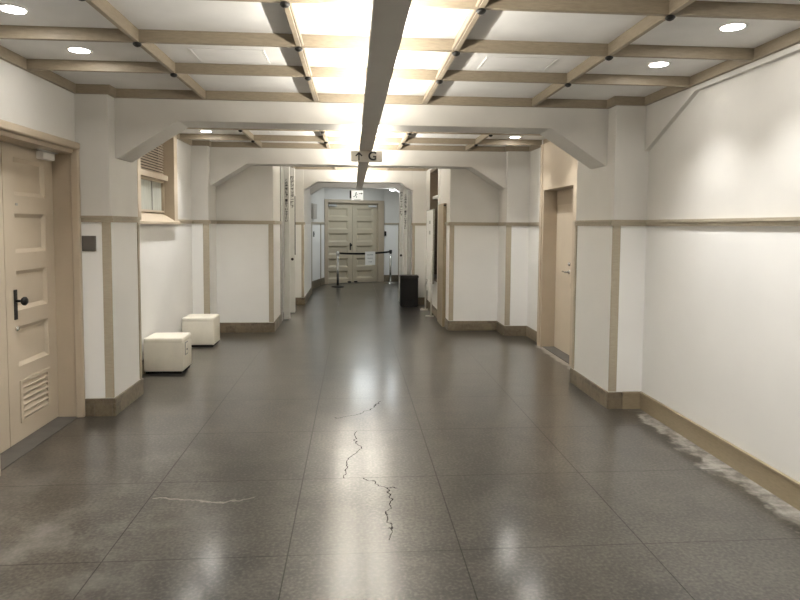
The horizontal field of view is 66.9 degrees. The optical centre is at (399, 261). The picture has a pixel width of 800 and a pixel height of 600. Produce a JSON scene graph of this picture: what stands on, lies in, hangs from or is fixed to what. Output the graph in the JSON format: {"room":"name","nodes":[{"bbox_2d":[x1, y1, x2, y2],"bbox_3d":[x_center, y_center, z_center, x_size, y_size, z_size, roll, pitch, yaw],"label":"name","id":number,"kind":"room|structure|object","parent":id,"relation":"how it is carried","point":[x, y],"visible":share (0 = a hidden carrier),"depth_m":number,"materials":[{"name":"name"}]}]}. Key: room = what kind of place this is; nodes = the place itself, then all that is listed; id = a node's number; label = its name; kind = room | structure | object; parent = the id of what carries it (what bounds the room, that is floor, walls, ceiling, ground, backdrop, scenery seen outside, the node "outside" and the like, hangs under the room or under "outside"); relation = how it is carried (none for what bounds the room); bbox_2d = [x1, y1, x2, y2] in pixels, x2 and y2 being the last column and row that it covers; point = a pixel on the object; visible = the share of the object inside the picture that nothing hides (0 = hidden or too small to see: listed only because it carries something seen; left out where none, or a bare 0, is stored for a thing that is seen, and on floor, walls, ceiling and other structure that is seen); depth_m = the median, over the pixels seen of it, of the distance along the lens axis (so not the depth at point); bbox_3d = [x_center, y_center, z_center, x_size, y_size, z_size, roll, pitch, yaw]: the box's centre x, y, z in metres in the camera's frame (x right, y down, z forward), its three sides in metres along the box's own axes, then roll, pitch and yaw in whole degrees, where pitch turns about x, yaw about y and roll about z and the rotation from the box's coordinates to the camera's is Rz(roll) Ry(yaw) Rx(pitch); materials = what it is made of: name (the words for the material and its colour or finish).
{"room":"building corridor","nodes":[
{"label":"building corridor","id":0,"kind":"room"},
{"bbox_2d":[74,94,139,398],"bbox_3d":[-2.751,-0.215,5.449,0.540,3.050,0.670,0,3,-4],"label":"pillar","id":1,"kind":"structure","parent":0,"point":[108,184],"depth_m":5.18,"materials":[{"name":"paint"}]},
{"bbox_2d":[82,236,95,250],"bbox_3d":[-2.631,-0.157,5.119,0.114,0.130,0.012,0,3,-4],"label":"wall plaque","id":2,"kind":"object","parent":1,"relation":"attached to","point":[88,242],"visible":1,"depth_m":5.11,"materials":[{"name":"brown metal"}]},
{"bbox_2d":[102,222,114,397],"bbox_3d":[-2.492,0.415,5.166,0.074,1.508,0.008,0,3,-4],"label":"wall strip","id":3,"kind":"object","parent":1,"relation":"attached to","point":[106,226],"visible":1,"depth_m":5.16,"materials":[{"name":"brown wood"}]},
{"bbox_2d":[80,216,140,222],"bbox_3d":[-2.600,-0.384,5.437,0.298,0.054,0.698,0,3,-4],"label":"rail","id":4,"kind":"object","parent":1,"relation":"attached to","point":[83,218],"visible":1,"depth_m":5.11,"materials":[{"name":"brown wood"}]},
{"bbox_2d":[85,378,143,416],"bbox_3d":[-2.618,1.230,5.544,0.288,0.155,0.703,0,3,-4],"label":"baseboard","id":5,"kind":"structure","parent":1,"relation":"attached to","point":[93,406],"depth_m":5.21,"materials":[{"name":"brown wood"}]},
{"bbox_2d":[137,223,141,378],"bbox_3d":[-2.506,0.376,5.822,0.008,1.508,0.046,0,3,-4],"label":"wall strip","id":6,"kind":"object","parent":1,"relation":"attached to","point":[138,228],"visible":1,"depth_m":5.81,"materials":[{"name":"brown wood"}]},
{"bbox_2d":[0,59,283,359],"bbox_3d":[-2.680,-0.363,7.963,1.663,3.050,22.700,0,3,-4],"label":"wall","id":7,"kind":"structure","parent":0,"point":[28,100],"depth_m":8.44,"materials":[{"name":"paint"}]},
{"bbox_2d":[0,119,84,475],"bbox_3d":[-2.777,0.203,4.470,0.282,2.331,1.324,0,3,-4],"label":"door","id":8,"kind":"structure","parent":7,"relation":"in","point":[42,363],"depth_m":4.80,"materials":[{"name":"beige paint"}]},
{"bbox_2d":[19,367,50,422],"bbox_3d":[-2.892,1.047,4.790,0.026,0.325,0.440,0,3,-4],"label":"vent","id":9,"kind":"object","parent":8,"relation":"attached to","point":[35,386],"depth_m":4.78,"materials":[{"name":"beige paint"}]},
{"bbox_2d":[79,0,205,98],"bbox_3d":[-1.377,-1.184,1.061,0.052,0.101,8.380,0,3,-4],"label":"trim","id":10,"kind":"structure","parent":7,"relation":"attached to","point":[103,7],"depth_m":3.60,"materials":[{"name":"beige wood"}]},
{"bbox_2d":[142,359,145,374],"bbox_3d":[-2.889,1.122,7.337,0.018,0.155,2.950,0,3,-4],"label":"baseboard","id":11,"kind":"structure","parent":7,"relation":"attached to","point":[143,372],"depth_m":6.67,"materials":[{"name":"brown wood"}]},
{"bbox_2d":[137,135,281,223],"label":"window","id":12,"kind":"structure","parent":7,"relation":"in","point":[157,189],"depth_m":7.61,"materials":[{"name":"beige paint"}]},
{"bbox_2d":[220,314,281,332],"bbox_3d":[-2.320,1.006,9.380,0.646,0.155,1.782,3,4,38],"label":"baseboard","id":13,"kind":"structure","parent":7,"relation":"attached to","point":[252,327],"depth_m":9.31,"materials":[{"name":"brown wood"}]},
{"bbox_2d":[268,224,273,321],"bbox_3d":[-1.981,0.175,9.300,0.074,1.508,0.008,0,3,-4],"label":"wall strip","id":14,"kind":"object","parent":7,"relation":"attached to","point":[270,226],"visible":1,"depth_m":9.30,"materials":[{"name":"brown wood"}]},
{"bbox_2d":[280,166,282,320],"bbox_3d":[-2.060,-0.323,10.333,0.096,2.700,0.280,0,3,-4],"label":"door leaf","id":15,"kind":"structure","parent":7,"relation":"in","point":[281,167],"depth_m":10.24,"materials":[{"name":"grey metal"}]},
{"bbox_2d":[283,166,289,319],"bbox_3d":[-1.975,-0.336,10.564,0.100,2.700,0.112,0,3,-4],"label":"door leaf","id":16,"kind":"structure","parent":7,"relation":"in","point":[286,170],"depth_m":10.51,"materials":[{"name":"grey metal"}]},
{"bbox_2d":[290,168,295,312],"bbox_3d":[-2.018,-0.396,11.406,0.097,2.720,0.142,0,3,-4],"label":"door leaf","id":17,"kind":"structure","parent":7,"relation":"in","point":[292,170],"depth_m":11.35,"materials":[{"name":"grey metal"}]},
{"bbox_2d":[191,146,216,313],"bbox_3d":[-3.034,-0.424,8.962,0.510,3.050,0.490,0,3,-4],"label":"pillar","id":18,"kind":"structure","parent":0,"point":[203,194],"depth_m":8.74,"materials":[{"name":"paint"}]},
{"bbox_2d":[203,224,209,313],"bbox_3d":[-2.802,0.201,8.766,0.088,1.508,0.008,0,3,-4],"label":"wall strip","id":19,"kind":"object","parent":18,"relation":"attached to","point":[206,256],"visible":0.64,"depth_m":8.76,"materials":[{"name":"brown wood"}]},
{"bbox_2d":[290,167,310,297],"bbox_3d":[-2.405,-0.693,13.590,0.665,3.050,2.200,0,3,-4],"label":"pillar","id":20,"kind":"structure","parent":0,"point":[302,197],"depth_m":12.57,"materials":[{"name":"paint"}]},
{"bbox_2d":[295,222,304,224],"bbox_3d":[-2.106,-0.796,12.487,0.293,0.054,0.028,0,3,-4],"label":"rail","id":21,"kind":"object","parent":20,"relation":"attached to","point":[296,223],"visible":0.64,"depth_m":12.48,"materials":[{"name":"brown wood"}]},
{"bbox_2d":[301,225,303,296],"bbox_3d":[-2.016,-0.017,12.550,0.056,1.508,0.008,0,3,-4],"label":"wall strip","id":22,"kind":"object","parent":20,"relation":"attached to","point":[302,226],"visible":1,"depth_m":12.54,"materials":[{"name":"brown wood"}]},
{"bbox_2d":[295,287,311,304],"bbox_3d":[-2.206,0.753,13.682,0.283,0.155,2.218,0,3,-4],"label":"baseboard","id":23,"kind":"structure","parent":20,"relation":"attached to","point":[298,301],"depth_m":12.59,"materials":[{"name":"beige wood"}]},
{"bbox_2d":[311,188,323,280],"bbox_3d":[-2.544,-0.840,16.073,0.580,3.050,2.020,1,3,8],"label":"wall","id":24,"kind":"structure","parent":0,"point":[317,198],"depth_m":16.36,"materials":[{"name":"paint"}]},
{"bbox_2d":[311,224,311,280],"bbox_3d":[-2.300,-0.243,15.741,0.008,1.500,0.100,1,3,8],"label":"wall strip","id":25,"kind":"object","parent":24,"relation":"attached to","point":[311,224],"visible":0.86,"depth_m":15.72,"materials":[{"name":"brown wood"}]},
{"bbox_2d":[311,203,316,218],"bbox_3d":[-2.245,-1.317,15.702,0.095,0.390,0.400,1,3,8],"label":"wall box","id":26,"kind":"object","parent":24,"relation":"attached to","point":[313,206],"visible":0.86,"depth_m":15.55,"materials":[{"name":"white metal"}]},
{"bbox_2d":[311,277,324,288],"bbox_3d":[-2.263,0.586,16.118,0.236,0.200,1.972,1,3,14],"label":"baseboard","id":27,"kind":"structure","parent":24,"relation":"attached to","point":[319,282],"depth_m":16.35,"materials":[{"name":"brown wood"}]},
{"bbox_2d":[320,224,320,278],"bbox_3d":[-2.180,-0.295,16.642,0.008,1.500,0.100,1,3,8],"label":"wall strip","id":28,"kind":"object","parent":24,"relation":"attached to","point":[320,224],"visible":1,"depth_m":16.60,"materials":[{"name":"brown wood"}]},
{"bbox_2d":[324,188,398,283],"bbox_3d":[-0.981,-0.929,17.768,2.865,3.050,0.542,-1,4,-22],"label":"wall","id":29,"kind":"structure","parent":0,"point":[390,198],"depth_m":17.94,"materials":[{"name":"paint"}]},
{"bbox_2d":[324,199,383,283],"bbox_3d":[-1.333,-0.593,17.545,1.888,2.400,0.170,-2,4,-29],"label":"door","id":30,"kind":"structure","parent":29,"relation":"in","point":[349,227],"depth_m":17.54,"materials":[{"name":"beige wood"}]},
{"bbox_2d":[311,222,398,224],"bbox_3d":[-1.538,-1.083,16.903,1.024,0.050,3.699,3,4,40],"label":"rail","id":31,"kind":"object","parent":29,"relation":"attached to","point":[311,222],"visible":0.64,"depth_m":17.92,"materials":[{"name":"brown wood"}]},
{"bbox_2d":[384,275,398,281],"bbox_3d":[-0.228,0.486,18.055,0.510,0.200,0.020,0,3,-4],"label":"baseboard","id":32,"kind":"structure","parent":29,"relation":"attached to","point":[395,278],"depth_m":18.05,"materials":[{"name":"brown tile"}]},
{"bbox_2d":[398,225,398,274],"bbox_3d":[-0.033,-0.362,18.026,0.050,1.500,0.008,0,3,-4],"label":"wall strip","id":33,"kind":"object","parent":29,"relation":"attached to","point":[398,225],"visible":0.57,"depth_m":18.02,"materials":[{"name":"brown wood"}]},
{"bbox_2d":[0,282,799,599],"bbox_3d":[-0.579,1.224,8.217,6.500,0.120,22.700,0,3,-4],"label":"floor","id":34,"kind":"structure","parent":0,"point":[362,446],"depth_m":3.79,"materials":[{"name":"tile"}]},
{"bbox_2d":[143,332,191,373],"bbox_3d":[-2.624,1.029,6.861,0.432,0.402,0.377,0,3,-4],"label":"stool","id":35,"kind":"object","parent":34,"relation":"on","point":[164,353],"visible":1,"depth_m":6.68,"materials":[{"name":"white plastic"}]},
{"bbox_2d":[144,332,190,343],"bbox_3d":[-2.627,0.874,6.852,0.422,0.092,0.373,0,3,-4],"label":"cushion","id":36,"kind":"object","parent":35,"relation":"on","point":[183,337],"depth_m":6.70,"materials":[{"name":"white leather"}]},
{"bbox_2d":[182,314,219,346],"bbox_3d":[-2.741,0.940,8.353,0.426,0.402,0.377,0,3,-4],"label":"stool","id":37,"kind":"object","parent":34,"relation":"on","point":[204,329],"visible":0.91,"depth_m":8.18,"materials":[{"name":"white plastic"}]},
{"bbox_2d":[182,314,219,321],"bbox_3d":[-2.741,0.785,8.345,0.422,0.092,0.373,0,3,-4],"label":"cushion","id":38,"kind":"object","parent":37,"relation":"on","point":[191,317],"depth_m":8.18,"materials":[{"name":"white leather"}]},
{"bbox_2d":[331,251,388,287],"bbox_3d":[-1.026,0.169,16.845,1.972,0.965,0.338,-2,4,-36],"label":"barrier post","id":39,"kind":"object","parent":34,"relation":"on","point":[337,252],"visible":1,"depth_m":16.36,"materials":[{"name":"black metal"}]},
{"bbox_2d":[365,251,374,264],"bbox_3d":[-0.844,-0.106,17.063,0.356,0.380,0.017,-2,4,-41],"label":"notice","id":40,"kind":"object","parent":39,"relation":"attached to","point":[369,256],"visible":1,"depth_m":17.05,"materials":[{"name":"white paper"}]},
{"bbox_2d":[385,250,395,283],"bbox_3d":[-0.276,0.132,17.568,0.340,0.965,0.340,0,3,-4],"label":"barrier post","id":41,"kind":"object","parent":34,"relation":"on","point":[390,251],"visible":1,"depth_m":17.55,"materials":[{"name":"metal"}]},
{"bbox_2d":[399,188,402,301],"bbox_3d":[0.019,-0.367,13.195,0.070,2.480,0.132,0,3,-4],"label":"door leaf","id":42,"kind":"structure","parent":34,"relation":"on","point":[400,189],"depth_m":13.14,"materials":[{"name":"grey metal"}]},
{"bbox_2d":[403,189,406,274],"bbox_3d":[0.107,-0.335,12.998,0.070,2.440,0.102,0,3,-4],"label":"door leaf","id":43,"kind":"structure","parent":34,"relation":"on","point":[405,190],"depth_m":12.95,"materials":[{"name":"white paint"}]},
{"bbox_2d":[399,275,418,306],"bbox_3d":[0.183,0.593,12.522,0.380,0.645,0.290,0,3,-4],"label":"box","id":44,"kind":"object","parent":34,"relation":"on","point":[408,283],"visible":1,"depth_m":12.39,"materials":[{"name":"plastic"}]},
{"bbox_2d":[420,209,434,316],"bbox_3d":[0.517,-0.002,11.442,0.150,1.971,0.990,0,3,-4],"label":"display board","id":45,"kind":"object","parent":34,"relation":"on","point":[430,219],"visible":1,"depth_m":11.30,"materials":[{"name":"white plastic"}]},
{"bbox_2d":[0,0,799,146],"bbox_3d":[-0.458,-1.760,8.048,6.100,0.240,22.700,0,3,-4],"label":"ceiling","id":46,"kind":"structure","parent":0,"point":[184,15],"depth_m":3.75,"materials":[{"name":"white paint"}]},
{"bbox_2d":[0,3,29,14],"bbox_3d":[-2.096,-1.367,3.276,0.164,0.006,0.164,0,3,-4],"label":"recessed light","id":47,"kind":"object","parent":46,"relation":"in","point":[7,8],"visible":1,"depth_m":3.27,"materials":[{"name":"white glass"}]},
{"bbox_2d":[65,46,92,53],"bbox_3d":[-2.139,-1.412,4.038,0.164,0.006,0.164,0,3,-4],"label":"recessed light","id":48,"kind":"object","parent":46,"relation":"in","point":[79,50],"visible":1,"depth_m":4.03,"materials":[{"name":"grey plastic"}]},
{"bbox_2d":[188,48,269,63],"bbox_3d":[-1.160,-1.412,4.153,0.490,0.006,0.330,0,3,-4],"label":"access hatch","id":49,"kind":"object","parent":46,"relation":"attached to","point":[212,55],"visible":1,"depth_m":4.13,"materials":[{"name":"white paint"}]},
{"bbox_2d":[238,128,261,147],"bbox_3d":[-1.900,-1.596,7.220,0.052,0.101,3.190,0,3,-4],"label":"trim","id":50,"kind":"structure","parent":46,"relation":"attached to","point":[247,133],"depth_m":7.89,"materials":[{"name":"beige wood"}]},
{"bbox_2d":[269,131,308,134],"bbox_3d":[-1.440,-1.676,7.833,0.490,0.006,0.310,0,3,-4],"label":"access hatch","id":51,"kind":"object","parent":46,"relation":"attached to","point":[271,132],"visible":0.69,"depth_m":7.83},
{"bbox_2d":[280,0,318,101],"bbox_3d":[-0.419,-1.181,1.133,0.058,0.101,8.380,0,3,-4],"label":"trim","id":52,"kind":"structure","parent":46,"relation":"attached to","point":[288,7],"depth_m":3.62,"materials":[{"name":"beige wood"}]},
{"bbox_2d":[320,130,329,148],"bbox_3d":[-0.930,-1.593,7.294,0.058,0.101,3.190,0,3,-4],"label":"trim","id":53,"kind":"structure","parent":46,"relation":"attached to","point":[322,132],"depth_m":7.89,"materials":[{"name":"beige wood"}]},
{"bbox_2d":[310,183,404,195],"bbox_3d":[-1.008,-1.942,14.549,2.460,0.650,0.346,0,3,-4],"label":"beam","id":54,"kind":"structure","parent":46,"relation":"attached to","point":[318,186],"depth_m":14.39,"materials":[{"name":"paint"}]},
{"bbox_2d":[210,147,505,189],"bbox_3d":[-0.595,-1.538,9.141,4.575,0.815,0.370,0,3,-4],"label":"beam","id":55,"kind":"structure","parent":46,"relation":"attached to","point":[225,162],"depth_m":8.99,"materials":[{"name":"paint"}]},
{"bbox_2d":[304,169,412,190],"bbox_3d":[-0.869,-1.833,12.722,2.460,0.650,0.366,0,3,-4],"label":"beam","id":56,"kind":"structure","parent":46,"relation":"attached to","point":[311,177],"depth_m":12.56,"materials":[{"name":"paint"}]},
{"bbox_2d":[350,190,362,200],"bbox_3d":[-0.915,-1.398,12.732,0.287,0.210,0.070,0,3,-4],"label":"exit sign","id":57,"kind":"object","parent":56,"relation":"attached to","point":[355,195],"visible":1,"depth_m":12.70,"materials":[{"name":"white plastic"}]},
{"bbox_2d":[114,98,608,168],"bbox_3d":[-0.289,-1.317,5.551,4.580,0.828,0.350,0,3,-4],"label":"beam","id":58,"kind":"structure","parent":46,"relation":"attached to","point":[141,125],"depth_m":5.41,"materials":[{"name":"paint"}]},
{"bbox_2d":[356,0,411,189],"bbox_3d":[-0.242,-1.276,4.798,0.126,0.480,15.540,0,3,-4],"label":"trough","id":59,"kind":"object","parent":46,"relation":"hanging from","point":[388,17],"visible":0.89,"depth_m":2.77,"materials":[{"name":"grey paint"}]},
{"bbox_2d":[351,151,381,161],"bbox_3d":[-0.334,-1.054,6.040,0.313,0.112,0.014,0,3,-4],"label":"direction sign","id":60,"kind":"object","parent":59,"relation":"hanging from","point":[356,156],"visible":1,"depth_m":6.04,"materials":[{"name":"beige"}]},
{"bbox_2d":[397,132,410,149],"bbox_3d":[0.106,-1.591,7.373,0.058,0.101,3.190,0,3,-4],"label":"trim","id":61,"kind":"structure","parent":46,"relation":"attached to","point":[405,136],"depth_m":8.01,"materials":[{"name":"beige wood"}]},
{"bbox_2d":[421,134,461,137],"bbox_3d":[0.549,-1.671,7.984,0.500,0.006,0.310,0,3,-4],"label":"access hatch","id":62,"kind":"object","parent":46,"relation":"attached to","point":[423,135],"visible":0.69,"depth_m":7.99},
{"bbox_2d":[422,0,488,103],"bbox_3d":[0.540,-1.179,1.207,0.058,0.101,8.380,0,3,-4],"label":"trim","id":63,"kind":"structure","parent":46,"relation":"attached to","point":[472,16],"depth_m":3.63,"materials":[{"name":"beige wood"}]},
{"bbox_2d":[477,56,558,70],"bbox_3d":[0.829,-1.407,4.304,0.500,0.006,0.330,0,3,-4],"label":"access hatch","id":64,"kind":"object","parent":46,"relation":"attached to","point":[490,62],"visible":1,"depth_m":4.29,"materials":[{"name":"white paint"}]},
{"bbox_2d":[646,61,670,67],"bbox_3d":[1.833,-1.399,4.286,0.164,0.006,0.164,0,3,-4],"label":"recessed light","id":65,"kind":"object","parent":46,"relation":"in","point":[657,64],"visible":1,"depth_m":4.28,"materials":[{"name":"grey"}]},
{"bbox_2d":[717,22,748,31],"bbox_3d":[1.915,-1.351,3.481,0.164,0.006,0.164,0,3,-4],"label":"recessed light","id":66,"kind":"object","parent":46,"relation":"in","point":[734,26],"visible":1,"depth_m":3.47,"materials":[{"name":"grey"}]},
{"bbox_2d":[405,171,425,296],"bbox_3d":[0.492,-0.686,13.810,0.625,3.050,2.200,0,3,-4],"label":"pillar","id":67,"kind":"structure","parent":0,"point":[418,195],"depth_m":12.70,"materials":[{"name":"paint"}]},
{"bbox_2d":[407,191,410,274],"bbox_3d":[0.191,-0.307,12.876,0.075,2.400,0.080,0,3,-4],"label":"door leaf","id":68,"kind":"structure","parent":67,"relation":"attached to","point":[408,192],"depth_m":12.82,"materials":[{"name":"grey metal"}]},
{"bbox_2d":[412,226,414,274],"bbox_3d":[0.281,-0.011,12.726,0.056,1.508,0.008,0,3,-4],"label":"wall strip","id":69,"kind":"object","parent":67,"relation":"attached to","point":[413,227],"visible":0.64,"depth_m":12.71,"materials":[{"name":"brown wood"}]},
{"bbox_2d":[411,223,425,225],"bbox_3d":[0.399,-0.790,12.678,0.323,0.054,0.028,0,3,-4],"label":"rail","id":70,"kind":"object","parent":67,"relation":"attached to","point":[412,224],"visible":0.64,"depth_m":12.67,"materials":[{"name":"brown wood"}]},
{"bbox_2d":[497,151,529,325],"bbox_3d":[1.887,-0.415,9.377,0.615,3.050,0.510,0,3,-4],"label":"pillar","id":71,"kind":"structure","parent":0,"point":[514,200],"depth_m":9.13,"materials":[{"name":"paint"}]},
{"bbox_2d":[504,226,511,325],"bbox_3d":[1.630,0.210,9.134,0.081,1.508,0.008,0,3,-4],"label":"wall strip","id":72,"kind":"object","parent":71,"relation":"attached to","point":[508,228],"visible":1,"depth_m":9.13,"materials":[{"name":"brown wood"}]},
{"bbox_2d":[402,52,799,481],"bbox_3d":[1.676,-0.352,8.294,1.800,3.050,22.700,0,3,-4],"label":"wall","id":73,"kind":"structure","parent":0,"point":[721,327],"depth_m":4.37,"materials":[{"name":"paint"}]},
{"bbox_2d":[27,59,689,86],"bbox_3d":[-0.205,-1.389,4.458,4.862,0.074,0.030,0,3,-4],"label":"ceiling beam","id":74,"kind":"structure","parent":73,"relation":"attached to","point":[32,64],"depth_m":4.43,"materials":[{"name":"beige wood"}]},
{"bbox_2d":[292,167,428,170],"bbox_3d":[-0.700,-1.849,11.014,2.742,0.075,3.050,0,3,-4],"label":"trim","id":75,"kind":"structure","parent":73,"relation":"attached to","point":[311,168],"depth_m":12.49,"materials":[{"name":"beige wood"}]},
{"bbox_2d":[180,133,541,145],"bbox_3d":[-0.470,-1.657,8.194,4.900,0.074,0.030,0,3,-4],"label":"trim","id":76,"kind":"structure","parent":73,"relation":"attached to","point":[182,135],"depth_m":8.16,"materials":[{"name":"beige wood"}]},
{"bbox_2d":[177,133,549,151],"bbox_3d":[-0.404,-1.605,7.333,4.960,0.075,3.250,0,3,-4],"label":"trim","id":77,"kind":"structure","parent":73,"relation":"attached to","point":[209,143],"depth_m":8.89,"materials":[{"name":"beige wood"}]},
{"bbox_2d":[187,128,541,135],"bbox_3d":[-0.402,-1.604,7.308,4.900,0.074,0.030,0,3,-4],"label":"trim","id":78,"kind":"structure","parent":73,"relation":"attached to","point":[187,128],"depth_m":7.29,"materials":[{"name":"beige wood"}]},
{"bbox_2d":[0,25,753,60],"bbox_3d":[-0.149,-1.345,3.721,4.862,0.074,0.030,0,3,-4],"label":"ceiling beam","id":79,"kind":"structure","parent":73,"relation":"attached to","point":[17,32],"depth_m":3.69,"materials":[{"name":"beige wood"}]},
{"bbox_2d":[0,28,799,108],"bbox_3d":[0.045,-1.193,1.168,4.922,0.075,8.440,0,3,-4],"label":"trim","id":80,"kind":"structure","parent":73,"relation":"attached to","point":[792,38],"depth_m":5.24,"materials":[{"name":"beige wood"}]},
{"bbox_2d":[418,297,436,317],"bbox_3d":[0.469,0.889,11.692,0.303,0.155,2.200,0,3,-4],"label":"baseboard","id":81,"kind":"structure","parent":73,"relation":"attached to","point":[421,300],"depth_m":12.24,"materials":[{"name":"beige wood"}]},
{"bbox_2d":[430,169,437,281],"bbox_3d":[0.766,-0.719,11.428,0.260,2.120,1.280,0,3,-4],"label":"window","id":82,"kind":"structure","parent":73,"relation":"in","point":[433,172],"depth_m":11.97,"materials":[{"name":"brown wood"}]},
{"bbox_2d":[437,169,439,280],"bbox_3d":[0.683,-0.449,10.745,0.017,2.620,0.140,0,3,-4],"label":"trim","id":83,"kind":"structure","parent":73,"relation":"attached to","point":[438,169],"depth_m":10.70,"materials":[{"name":"beige wood"}]},
{"bbox_2d":[437,203,446,326],"bbox_3d":[0.705,0.039,10.209,0.052,2.030,0.628,0,3,-4],"label":"door","id":84,"kind":"structure","parent":73,"relation":"in","point":[442,208],"depth_m":10.04,"materials":[{"name":"beige wood"}]},
{"bbox_2d":[448,226,453,320],"bbox_3d":[0.811,0.179,9.562,0.074,1.508,0.008,0,3,-4],"label":"wall strip","id":85,"kind":"object","parent":73,"relation":"attached to","point":[451,231],"visible":1,"depth_m":9.56,"materials":[{"name":"brown wood"}]},
{"bbox_2d":[465,133,493,150],"bbox_3d":[1.111,-1.588,7.449,0.052,0.101,3.190,0,3,-4],"label":"trim","id":86,"kind":"structure","parent":73,"relation":"attached to","point":[480,138],"depth_m":8.15,"materials":[{"name":"beige wood"}]},
{"bbox_2d":[444,318,536,341],"bbox_3d":[1.480,1.036,9.328,1.940,0.155,0.596,4,5,43],"label":"baseboard","id":87,"kind":"structure","parent":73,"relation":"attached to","point":[527,331],"depth_m":9.60,"materials":[{"name":"brown wood"}]},
{"bbox_2d":[445,222,538,225],"bbox_3d":[1.482,-0.579,9.235,1.958,0.054,0.613,4,5,43],"label":"rail","id":88,"kind":"object","parent":73,"relation":"attached to","point":[446,223],"visible":0.95,"depth_m":9.50,"materials":[{"name":"brown wood"}]},
{"bbox_2d":[210,0,799,20],"bbox_3d":[-0.092,-1.301,2.980,4.862,0.074,0.030,0,3,-4],"label":"trim","id":89,"kind":"structure","parent":73,"relation":"attached to","point":[704,9],"depth_m":3.06,"materials":[{"name":"beige wood"}]},
{"bbox_2d":[537,142,577,365],"bbox_3d":[2.107,-0.178,7.694,0.250,2.781,1.460,0,3,-4],"label":"door","id":90,"kind":"structure","parent":73,"relation":"in","point":[558,169],"depth_m":8.16,"materials":[{"name":"beige paint"}]},
{"bbox_2d":[532,0,695,106],"bbox_3d":[1.520,-1.176,1.281,0.052,0.101,8.380,0,3,-4],"label":"trim","id":91,"kind":"structure","parent":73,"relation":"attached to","point":[648,23],"depth_m":3.67,"materials":[{"name":"beige wood"}]},
{"bbox_2d":[573,217,799,225],"bbox_3d":[2.312,-0.150,2.056,0.338,0.054,9.760,0,3,-4],"label":"rail","id":92,"kind":"object","parent":73,"relation":"attached to","point":[768,221],"visible":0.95,"depth_m":4.54,"materials":[{"name":"brown wood"}]},
{"bbox_2d":[622,391,799,510],"bbox_3d":[2.433,1.507,1.420,0.185,0.158,8.280,0,3,-4],"label":"baseboard","id":93,"kind":"structure","parent":73,"relation":"attached to","point":[768,477],"depth_m":4.30,"materials":[{"name":"beige wood"}]},
{"bbox_2d":[645,43,799,150],"bbox_3d":[2.555,-1.105,1.334,0.108,0.715,8.400,0,3,-4],"label":"beam","id":94,"kind":"structure","parent":73,"relation":"attached to","point":[660,115],"depth_m":4.90,"materials":[{"name":"paint"}]},
{"bbox_2d":[574,105,648,391],"bbox_3d":[2.167,-0.209,5.919,0.580,3.050,0.920,0,3,-4],"label":"pillar","id":95,"kind":"structure","parent":0,"point":[618,190],"depth_m":5.52,"materials":[{"name":"paint"}]},
{"bbox_2d":[571,226,577,368],"bbox_3d":[1.837,0.374,6.369,0.008,1.508,0.056,0,3,-4],"label":"wall strip","id":96,"kind":"object","parent":95,"relation":"attached to","point":[576,227],"visible":1,"depth_m":6.36,"materials":[{"name":"brown wood"}]},
{"bbox_2d":[570,368,622,408],"bbox_3d":[1.921,1.236,5.987,0.143,0.155,0.958,0,3,-4],"label":"baseboard","id":97,"kind":"structure","parent":95,"relation":"attached to","point":[609,400],"depth_m":5.75,"materials":[{"name":"brown wood"}]},
{"bbox_2d":[608,226,620,391],"bbox_3d":[1.940,0.428,5.473,0.074,1.508,0.008,0,3,-4],"label":"wall strip","id":98,"kind":"object","parent":95,"relation":"attached to","point":[616,230],"visible":1,"depth_m":5.47,"materials":[{"name":"brown wood"}]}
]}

